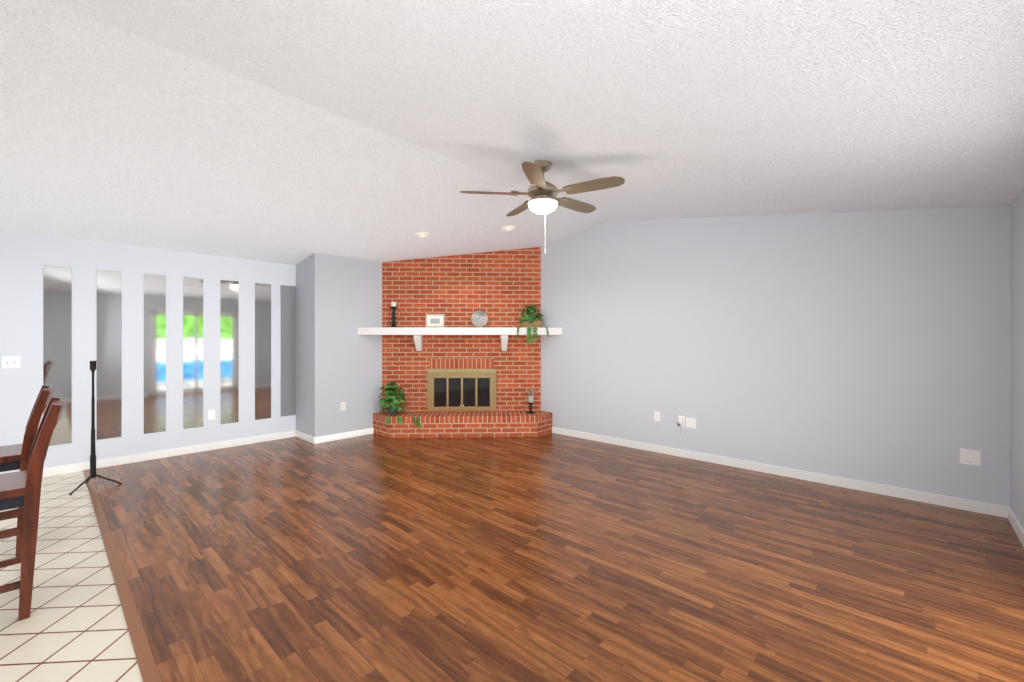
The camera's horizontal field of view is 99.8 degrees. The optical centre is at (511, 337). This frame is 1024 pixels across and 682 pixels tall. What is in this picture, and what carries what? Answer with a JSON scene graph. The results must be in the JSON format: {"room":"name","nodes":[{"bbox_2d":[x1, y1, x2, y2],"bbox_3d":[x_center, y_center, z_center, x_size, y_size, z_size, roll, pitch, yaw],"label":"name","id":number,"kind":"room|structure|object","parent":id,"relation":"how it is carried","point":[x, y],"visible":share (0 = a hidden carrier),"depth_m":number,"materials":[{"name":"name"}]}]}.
{"room":"living room","nodes":[
{"label":"living room","id":0,"kind":"room"},
{"bbox_2d":[0,471,142,681],"bbox_3d":[-3.233,1.450,0.861,7.320,0.060,3.720,0,0,43],"label":"floor","id":1,"kind":"structure","parent":0,"point":[73,628],"depth_m":2.28,"materials":[{"name":"tile"}]},
{"bbox_2d":[0,385,53,556],"bbox_3d":[-3.419,0.883,2.842,0.430,1.074,0.550,0,0,43],"label":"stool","id":2,"kind":"object","parent":1,"relation":"on","point":[15,457],"visible":0.69,"depth_m":2.81,"materials":[{"name":"brown wood"}]},
{"bbox_2d":[0,397,66,620],"bbox_3d":[-2.695,0.883,2.226,0.430,1.074,0.550,0,0,43],"label":"stool","id":3,"kind":"object","parent":1,"relation":"on","point":[20,489],"visible":1,"depth_m":2.19,"materials":[{"name":"brown wood"}]},
{"bbox_2d":[0,231,295,473],"bbox_3d":[-4.194,-0.155,5.128,0.120,3.150,8.690,0,0,43],"label":"wall","id":4,"kind":"structure","parent":0,"point":[24,258],"depth_m":4.89,"materials":[{"name":"grey paint"}]},
{"bbox_2d":[2,356,19,367],"bbox_3d":[-4.924,0.240,4.237,0.016,0.118,0.118,0,0,43],"label":"switch plate","id":5,"kind":"object","parent":4,"relation":"attached to","point":[10,361],"visible":1,"depth_m":4.24,"materials":[{"name":"white plastic"}]},
{"bbox_2d":[43,265,71,445],"bbox_3d":[-4.714,0.185,4.472,0.006,1.850,0.200,0,0,43],"label":"mirror","id":6,"kind":"object","parent":4,"relation":"attached to","point":[57,329],"visible":0.86,"depth_m":4.48,"materials":[{"name":"silver mirror"}]},
{"bbox_2d":[97,270,120,439],"bbox_3d":[-4.448,0.185,4.760,0.006,1.850,0.200,0,0,43],"label":"mirror","id":7,"kind":"object","parent":4,"relation":"attached to","point":[108,354],"visible":1,"depth_m":4.75,"materials":[{"name":"silver mirror"}]},
{"bbox_2d":[144,274,165,433],"bbox_3d":[-4.182,0.185,5.048,0.006,1.850,0.200,0,0,43],"label":"mirror","id":8,"kind":"object","parent":4,"relation":"attached to","point":[154,353],"visible":1,"depth_m":5.04,"materials":[{"name":"silver mirror"}]},
{"bbox_2d":[42,430,296,476],"bbox_3d":[-5.051,1.376,4.103,0.013,0.088,5.720,0,0,43],"label":"baseboard","id":9,"kind":"structure","parent":4,"relation":"attached to","point":[63,469],"depth_m":5.08,"materials":[{"name":"white paint"}]},
{"bbox_2d":[183,277,202,428],"bbox_3d":[-3.933,0.185,5.319,0.006,1.850,0.200,0,0,43],"label":"mirror","id":10,"kind":"object","parent":4,"relation":"attached to","point":[192,352],"visible":1,"depth_m":5.31,"materials":[{"name":"silver mirror"}]},
{"bbox_2d":[208,410,214,419],"bbox_3d":[-3.804,0.975,5.456,0.010,0.118,0.075,0,0,43],"label":"outlet","id":11,"kind":"object","parent":4,"relation":"attached to","point":[211,414],"visible":1,"depth_m":5.45,"materials":[{"name":"white plastic"}]},
{"bbox_2d":[221,280,237,423],"bbox_3d":[-3.671,0.185,5.602,0.006,1.850,0.200,0,0,43],"label":"mirror","id":12,"kind":"object","parent":4,"relation":"attached to","point":[229,351],"visible":1,"depth_m":5.60,"materials":[{"name":"silver mirror"}]},
{"bbox_2d":[255,283,270,419],"bbox_3d":[-3.403,0.185,5.893,0.006,1.850,0.200,0,0,43],"label":"mirror","id":13,"kind":"object","parent":4,"relation":"attached to","point":[262,351],"visible":1,"depth_m":5.88,"materials":[{"name":"silver mirror"}]},
{"bbox_2d":[280,285,295,416],"bbox_3d":[-3.184,0.185,6.129,0.006,1.850,0.200,0,0,43],"label":"mirror","id":14,"kind":"object","parent":4,"relation":"attached to","point":[287,350],"visible":1,"depth_m":6.12,"materials":[{"name":"silver mirror"}]},
{"bbox_2d":[296,253,381,436],"bbox_3d":[-2.063,-0.155,6.870,0.650,3.150,2.400,0,0,43],"label":"wall","id":15,"kind":"structure","parent":0,"point":[338,304],"depth_m":6.05,"materials":[{"name":"grey paint"}]},
{"bbox_2d":[294,431,309,441],"bbox_3d":[-2.877,1.376,5.980,0.600,0.088,0.013,0,0,43],"label":"baseboard","id":16,"kind":"structure","parent":15,"relation":"attached to","point":[303,436],"depth_m":6.01,"materials":[{"name":"white paint"}]},
{"bbox_2d":[310,428,372,443],"bbox_3d":[-2.349,1.376,6.070,0.013,0.088,0.863,0,0,43],"label":"baseboard","id":17,"kind":"structure","parent":15,"relation":"attached to","point":[321,439],"depth_m":6.01,"materials":[{"name":"white paint"}]},
{"bbox_2d":[340,402,345,410],"bbox_3d":[-2.370,0.965,6.051,0.010,0.118,0.075,0,0,43],"label":"outlet","id":18,"kind":"object","parent":15,"relation":"attached to","point":[342,406],"visible":1,"depth_m":6.05,"materials":[{"name":"white plastic"}]},
{"bbox_2d":[382,247,540,411],"bbox_3d":[-0.758,-0.080,6.551,1.700,3.000,1.700,0,0,43],"label":"brick wall","id":19,"kind":"structure","parent":0,"point":[502,288],"depth_m":6.55,"materials":[{"name":"red brick"}]},
{"bbox_2d":[358,327,561,350],"bbox_3d":[-0.753,0.025,6.411,2.958,0.350,0.280,0,0,-2],"label":"mantel shelf","id":20,"kind":"object","parent":19,"relation":"attached to","point":[417,333],"visible":1,"depth_m":6.28,"materials":[{"name":"white wood"}]},
{"bbox_2d":[390,302,396,326],"bbox_3d":[-1.755,-0.341,6.391,0.128,0.379,0.128,0,0,43],"label":"candle holder","id":21,"kind":"object","parent":20,"relation":"on","point":[393,307],"visible":0.98,"depth_m":6.37,"materials":[{"name":"black metal"}]},
{"bbox_2d":[425,314,444,326],"bbox_3d":[-1.159,-0.254,6.492,0.280,0.205,0.050,0,0,-2],"label":"picture frame","id":22,"kind":"object","parent":20,"relation":"on","point":[435,320],"visible":0.9,"depth_m":6.49,"materials":[{"name":"beige wood"}]},
{"bbox_2d":[471,310,487,326],"bbox_3d":[-0.488,-0.283,6.490,0.260,0.255,0.074,0,0,-2],"label":"decorative plate","id":23,"kind":"object","parent":20,"relation":"on","point":[479,318],"visible":1,"depth_m":6.50,"materials":[{"name":"white metal"}]},
{"bbox_2d":[516,304,548,343],"bbox_3d":[0.303,-0.202,6.364,0.469,0.598,0.489,0,0,43],"label":"potted plant","id":24,"kind":"object","parent":20,"relation":"on","point":[530,322],"visible":1,"depth_m":6.34,"materials":[{"name":"green plant"}]},
{"bbox_2d":[427,369,495,411],"bbox_3d":[-0.758,0.794,6.532,1.040,0.648,0.038,0,0,-2],"label":"doors","id":25,"kind":"structure","parent":19,"relation":"in","point":[456,390],"depth_m":6.54,"materials":[{"name":"gold metal"}]},
{"bbox_2d":[0,0,1023,264],"bbox_3d":[-1.548,-1.377,2.687,7.320,0.705,8.690,0,0,43],"label":"ceiling","id":26,"kind":"structure","parent":0,"point":[292,132],"depth_m":2.63,"materials":[{"name":"white paint"}]},
{"bbox_2d":[415,232,429,237],"bbox_3d":[-1.149,-1.320,5.537,0.186,0.068,0.188,0,0,43],"label":"recessed light","id":27,"kind":"object","parent":26,"relation":"in","point":[423,234],"visible":0.96,"depth_m":5.49,"materials":[{"name":"beige"}]},
{"bbox_2d":[501,226,515,230],"bbox_3d":[-0.046,-1.430,5.649,0.186,0.068,0.188,0,0,43],"label":"recessed light","id":28,"kind":"object","parent":26,"relation":"in","point":[507,228],"visible":1,"depth_m":5.61,"materials":[{"name":"beige"}]},
{"bbox_2d":[460,160,624,253],"bbox_3d":[0.301,-1.101,3.631,1.309,0.790,1.288,0,0,43],"label":"ceiling fan","id":29,"kind":"object","parent":26,"relation":"hanging from","point":[541,192],"visible":0.96,"depth_m":3.52,"materials":[{"name":"brown wood"}]},
{"bbox_2d":[93,433,1023,681],"bbox_3d":[-0.287,1.450,4.054,7.320,0.060,4.970,0,0,43],"label":"floor","id":30,"kind":"structure","parent":0,"point":[552,557],"depth_m":2.64,"materials":[{"name":"laminate"}]},
{"bbox_2d":[69,361,121,494],"bbox_3d":[-3.992,0.820,4.129,0.346,1.200,0.361,0,0,43],"label":"tripod stand","id":31,"kind":"object","parent":30,"relation":"on","point":[93,474],"visible":0.98,"depth_m":4.08,"materials":[{"name":"black metal"}]},
{"bbox_2d":[83,469,160,681],"bbox_3d":[-1.972,1.417,2.228,7.080,0.006,0.050,0,0,43],"label":"transition strip","id":32,"kind":"object","parent":30,"relation":"on","point":[145,661],"depth_m":2.33,"materials":[{"name":"brown wood"}]},
{"bbox_2d":[373,411,551,437],"bbox_3d":[-0.725,1.270,6.343,2.666,0.300,0.417,0,0,-2],"label":"hearth slab","id":33,"kind":"object","parent":30,"relation":"on","point":[481,424],"visible":1,"depth_m":6.15,"materials":[{"name":"brick"}]},
{"bbox_2d":[379,381,420,427],"bbox_3d":[-1.622,0.952,6.196,0.686,0.647,0.452,0,0,43],"label":"potted plant","id":34,"kind":"object","parent":33,"relation":"on","point":[392,394],"visible":1,"depth_m":6.21,"materials":[{"name":"green plant"}]},
{"bbox_2d":[526,389,535,413],"bbox_3d":[0.280,0.942,6.423,0.144,0.355,0.144,0,0,43],"label":"candle holder","id":35,"kind":"object","parent":33,"relation":"on","point":[530,399],"visible":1,"depth_m":6.39,"materials":[{"name":"black metal"}]},
{"bbox_2d":[541,205,1009,506],"bbox_3d":[1.358,-0.155,5.836,7.320,3.150,0.120,0,0,43],"label":"wall","id":36,"kind":"structure","parent":0,"point":[870,346],"depth_m":4.33,"materials":[{"name":"grey paint"}]},
{"bbox_2d":[654,411,659,421],"bbox_3d":[1.799,0.975,5.341,0.075,0.118,0.010,0,0,43],"label":"outlet","id":37,"kind":"object","parent":36,"relation":"attached to","point":[656,416],"visible":1,"depth_m":5.34,"materials":[{"name":"white plastic"}]},
{"bbox_2d":[678,415,685,435],"bbox_3d":[2.018,1.049,5.119,0.098,0.237,0.040,0,0,43],"label":"adapter","id":38,"kind":"object","parent":36,"relation":"attached to","point":[681,421],"visible":1,"depth_m":5.12,"materials":[{"name":"white plastic"}]},
{"bbox_2d":[686,417,695,428],"bbox_3d":[2.101,1.000,5.064,0.115,0.118,0.008,0,0,43],"label":"electrical outlet","id":39,"kind":"object","parent":36,"relation":"attached to","point":[690,422],"visible":1,"depth_m":5.06,"materials":[{"name":"white plastic"}]},
{"bbox_2d":[552,427,1005,517],"bbox_3d":[2.257,1.376,4.916,4.510,0.088,0.013,0,0,43],"label":"baseboard","id":40,"kind":"structure","parent":36,"relation":"attached to","point":[963,504],"depth_m":4.25,"materials":[{"name":"white paint"}]},
{"bbox_2d":[960,448,980,465],"bbox_3d":[3.757,0.980,3.535,0.118,0.125,0.008,0,0,43],"label":"electrical outlet","id":41,"kind":"object","parent":36,"relation":"attached to","point":[969,457],"visible":1,"depth_m":3.53,"materials":[{"name":"white plastic"}]},
{"bbox_2d":[1010,187,1023,529],"bbox_3d":[1.098,-0.155,0.246,0.120,3.150,8.690,0,0,43],"label":"wall","id":42,"kind":"structure","parent":0,"point":[1017,356],"depth_m":3.16,"materials":[{"name":"grey paint"}]},
{"bbox_2d":[1006,506,1023,546],"bbox_3d":[3.396,1.376,2.833,0.013,0.088,1.490,0,0,43],"label":"baseboard","id":43,"kind":"structure","parent":42,"relation":"attached to","point":[1010,515],"depth_m":3.14,"materials":[{"name":"white paint"}]}
]}

